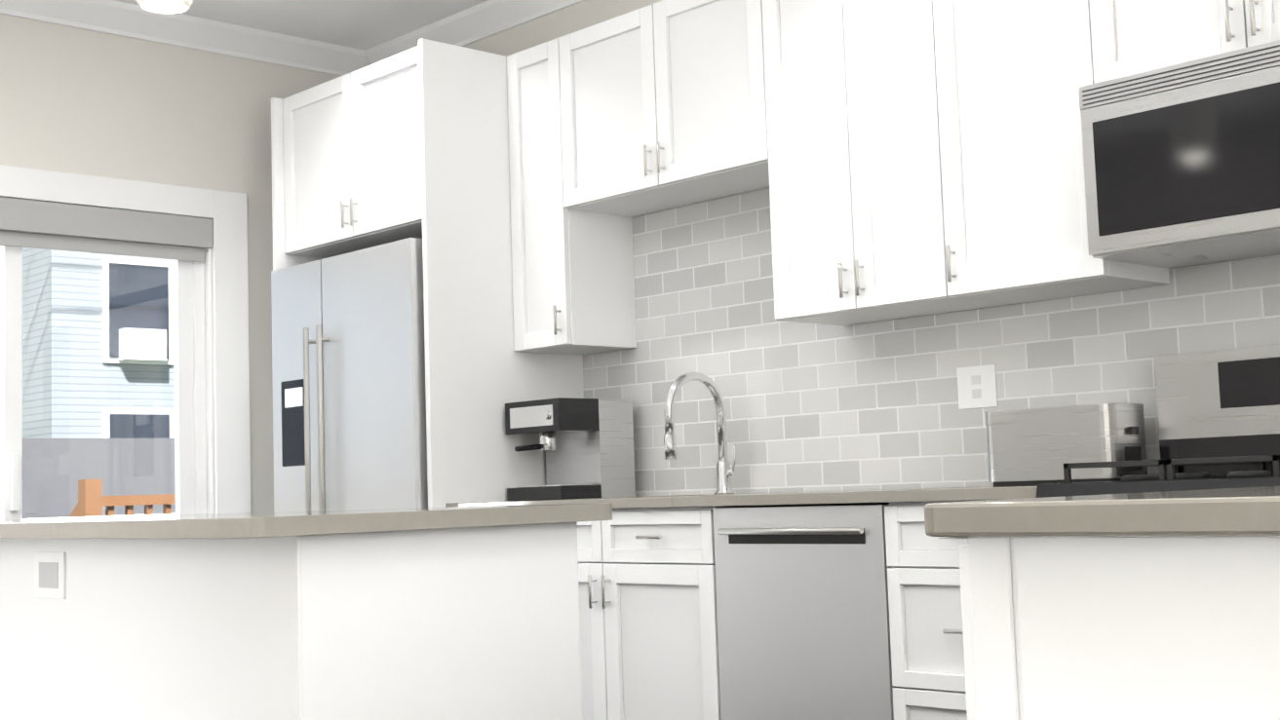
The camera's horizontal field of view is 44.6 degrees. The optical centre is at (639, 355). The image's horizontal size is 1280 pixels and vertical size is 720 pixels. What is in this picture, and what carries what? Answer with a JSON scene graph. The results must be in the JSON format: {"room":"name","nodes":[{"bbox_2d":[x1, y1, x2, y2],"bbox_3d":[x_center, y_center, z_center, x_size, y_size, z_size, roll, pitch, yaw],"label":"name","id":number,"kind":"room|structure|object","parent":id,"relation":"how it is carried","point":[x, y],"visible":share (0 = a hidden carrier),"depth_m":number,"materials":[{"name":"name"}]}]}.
{"room":"kitchen","nodes":[
{"label":"kitchen","id":0,"kind":"room"},
{"bbox_2d":[0,13,340,512],"bbox_3d":[-3.207,0.017,4.885,5.550,2.855,0.150,3,-7,-43],"label":"wall","id":1,"kind":"structure","parent":0,"point":[82,101],"depth_m":6.15,"materials":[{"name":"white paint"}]},
{"bbox_2d":[0,196,212,520],"bbox_3d":[-2.286,0.456,5.680,1.538,2.056,0.148,3,-7,-43],"label":"sliding door","id":2,"kind":"structure","parent":1,"relation":"in","point":[183,243],"depth_m":5.97,"materials":[{"name":"white"}]},
{"bbox_2d":[0,164,251,513],"bbox_3d":[-2.846,0.337,5.176,3.365,2.245,0.170,3,-7,-43],"label":"door frame","id":3,"kind":"structure","parent":1,"relation":"attached to","point":[227,384],"depth_m":6.21,"materials":[{"name":"white wood"}]},
{"bbox_2d":[0,0,362,76],"bbox_3d":[-3.154,-1.356,4.943,5.310,0.111,0.074,3,-7,-43],"label":"crown molding","id":4,"kind":"structure","parent":1,"relation":"attached to","point":[110,17],"depth_m":6.22,"materials":[{"name":"white wood"}]},
{"bbox_2d":[115,0,487,50],"bbox_3d":[-0.391,-1.783,2.098,5.700,0.060,8.350,3,-7,-43],"label":"ceiling","id":5,"kind":"structure","parent":0,"point":[364,24],"depth_m":6.26,"materials":[{"name":"white paint"}]},
{"bbox_2d":[136,0,193,13],"bbox_3d":[-1.078,-1.192,3.527,0.148,0.824,0.148,3,-7,-43],"label":"pendant light","id":6,"kind":"object","parent":5,"relation":"hanging from","point":[168,6],"visible":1,"depth_m":3.54,"materials":[{"name":"white glass"}]},
{"bbox_2d":[464,0,1269,497],"bbox_3d":[1.677,-0.236,3.874,0.150,2.855,8.350,3,-7,-43],"label":"wall","id":7,"kind":"structure","parent":0,"point":[585,14],"depth_m":5.92,"materials":[{"name":"white paint"}]},
{"bbox_2d":[362,0,584,67],"bbox_3d":[1.549,-1.605,3.916,0.074,0.111,8.050,3,-7,-43],"label":"crown molding","id":8,"kind":"structure","parent":7,"relation":"attached to","point":[478,22],"depth_m":6.24,"materials":[{"name":"white wood"}]},
{"bbox_2d":[506,39,636,354],"bbox_3d":[-0.224,-0.556,5.554,0.330,1.071,0.349,3,-7,-43],"label":"upper cabinet","id":9,"kind":"object","parent":7,"relation":"attached to","point":[573,274],"depth_m":5.47,"materials":[{"name":"white wood"}]},
{"bbox_2d":[553,0,744,218],"bbox_3d":[0.169,-0.840,5.152,0.330,0.601,0.938,3,-7,-43],"label":"upper cabinet","id":10,"kind":"object","parent":7,"relation":"attached to","point":[649,106],"depth_m":5.08,"materials":[{"name":"white wood"}]},
{"bbox_2d":[740,0,967,325],"bbox_3d":[0.712,-0.665,4.567,0.330,1.086,0.740,3,-7,-43],"label":"upper cabinet","id":11,"kind":"object","parent":7,"relation":"attached to","point":[907,158],"depth_m":4.50,"materials":[{"name":"white wood"}]},
{"bbox_2d":[582,187,1279,497],"bbox_3d":[1.298,-0.163,4.157,0.008,0.994,4.390,3,-7,-43],"label":"tile backsplash","id":12,"kind":"structure","parent":7,"relation":"attached to","point":[831,407],"depth_m":4.84,"materials":[{"name":"grey tile"}]},
{"bbox_2d":[956,364,997,409],"bbox_3d":[0.968,0.090,4.484,0.006,0.120,0.130,3,-7,-43],"label":"electrical outlet plate","id":13,"kind":"object","parent":12,"relation":"attached to","point":[976,387],"visible":1,"depth_m":4.47,"materials":[{"name":"white plastic"}]},
{"bbox_2d":[904,0,1169,310],"bbox_3d":[1.086,-0.712,4.173,0.330,1.086,0.590,3,-7,-43],"label":"upper cabinet","id":14,"kind":"object","parent":7,"relation":"attached to","point":[997,150],"depth_m":4.10,"materials":[{"name":"white wood"}]},
{"bbox_2d":[1080,0,1279,85],"bbox_3d":[1.510,-0.997,3.737,0.330,0.623,0.790,3,-7,-43],"label":"upper cabinet","id":15,"kind":"object","parent":7,"relation":"attached to","point":[1122,38],"depth_m":3.76,"materials":[{"name":"white wood"}]},
{"bbox_2d":[1078,39,1279,269],"bbox_3d":[1.485,-0.477,3.652,0.447,0.420,0.787,3,-7,-43],"label":"microwave","id":16,"kind":"object","parent":15,"relation":"attached to","point":[1182,165],"visible":1,"depth_m":3.63,"materials":[{"name":"silver metal"}]},
{"bbox_3d":[-0.292,1.119,1.847,5.700,0.060,8.350,3,-7,-43],"label":"floor","id":17,"kind":"structure","parent":0,"visible":0},
{"bbox_2d":[0,522,582,719],"bbox_3d":[-0.996,0.804,3.292,0.598,0.866,2.042,3,-7,-43],"label":"kitchen island","id":18,"kind":"object","parent":17,"relation":"on","point":[463,613],"depth_m":2.63,"materials":[{"name":"white"}]},
{"bbox_2d":[0,503,612,542],"bbox_3d":[-1.069,0.362,3.358,0.740,0.030,2.230,3,-7,-43],"label":"island countertop","id":19,"kind":"structure","parent":18,"relation":"on","point":[232,526],"depth_m":2.58,"materials":[{"name":"grey stone"}]},
{"bbox_2d":[271,237,427,511],"bbox_3d":[-0.830,0.545,5.790,0.756,1.800,0.920,3,-7,-43],"label":"fridge","id":20,"kind":"object","parent":17,"relation":"on","point":[349,392],"visible":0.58,"depth_m":5.54,"materials":[{"name":"silver metal"}]},
{"bbox_2d":[271,38,583,507],"bbox_3d":[-0.800,0.203,5.859,0.698,2.490,1.010,3,-7,-43],"label":"tall cabinet","id":21,"kind":"object","parent":17,"relation":"on","point":[412,142],"visible":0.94,"depth_m":5.50,"materials":[{"name":"white wood"}]},
{"bbox_2d":[576,507,669,719],"bbox_3d":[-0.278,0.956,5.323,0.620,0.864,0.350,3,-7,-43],"label":"base cabinet","id":22,"kind":"object","parent":17,"relation":"on","point":[647,618],"depth_m":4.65,"materials":[{"name":"white wood"}]},
{"bbox_2d":[712,503,895,719],"bbox_3d":[0.625,0.840,4.327,0.624,0.861,0.601,3,-7,-43],"label":"dishwasher","id":23,"kind":"object","parent":17,"relation":"on","point":[802,615],"visible":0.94,"depth_m":4.13,"materials":[{"name":"silver metal"}]},
{"bbox_2d":[884,500,988,719],"bbox_3d":[1.018,0.793,3.957,0.620,0.864,0.473,3,-7,-43],"label":"base cabinet","id":24,"kind":"object","parent":17,"relation":"on","point":[923,581],"depth_m":3.86,"materials":[{"name":"white wood"}]},
{"bbox_2d":[445,485,1037,508],"bbox_3d":[0.368,0.530,4.637,0.636,0.240,2.302,3,-7,-43],"label":"countertop","id":25,"kind":"structure","parent":24,"relation":"on","point":[970,493],"depth_m":4.15,"materials":[{"name":"stone"}]},
{"bbox_2d":[504,397,635,501],"bbox_3d":[-0.269,0.327,5.414,0.411,0.340,0.290,3,-7,-43],"label":"coffee maker","id":26,"kind":"object","parent":25,"relation":"on","point":[587,445],"visible":1,"depth_m":5.37,"materials":[{"name":"silver metal"}]},
{"bbox_2d":[663,371,736,494],"bbox_3d":[0.197,0.249,5.036,0.291,0.400,0.092,3,-7,-43],"label":"faucet","id":27,"kind":"object","parent":25,"relation":"on","point":[724,472],"visible":1,"depth_m":5.08,"materials":[{"name":"silver metal"}]},
{"bbox_2d":[985,403,1147,486],"bbox_3d":[1.120,0.235,4.091,0.190,0.202,0.392,3,-7,-43],"label":"toaster","id":28,"kind":"object","parent":25,"relation":"on","point":[1033,446],"visible":0.81,"depth_m":4.00,"materials":[{"name":"silver metal"}]},
{"bbox_2d":[958,536,1279,719],"bbox_3d":[0.729,0.579,1.366,0.558,0.864,0.662,3,-7,-43],"label":"base cabinet","id":29,"kind":"object","parent":17,"relation":"on","point":[1149,628],"visible":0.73,"depth_m":1.30,"materials":[{"name":"white wood"}]},
{"bbox_2d":[924,485,1279,537],"bbox_3d":[1.434,0.167,2.077,2.620,0.030,1.252,3,-7,-43],"label":"countertop","id":30,"kind":"structure","parent":29,"relation":"on","point":[1242,512],"depth_m":1.29,"materials":[{"name":"stone"}]},
{"bbox_2d":[1036,345,1279,498],"bbox_3d":[1.424,0.561,3.465,0.700,1.215,0.830,3,-7,-43],"label":"range","id":31,"kind":"object","parent":17,"relation":"on","point":[1219,418],"visible":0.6,"depth_m":3.83,"materials":[{"name":"silver metal"}]},
{"label":"outside","id":32,"kind":"structure","parent":0,"visible":0},
{"bbox_2d":[22,247,175,519],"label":"window","id":33,"kind":"structure","parent":32,"point":[35,376],"depth_m":24.40,"materials":[{"name":"multicoloured"}]}
]}

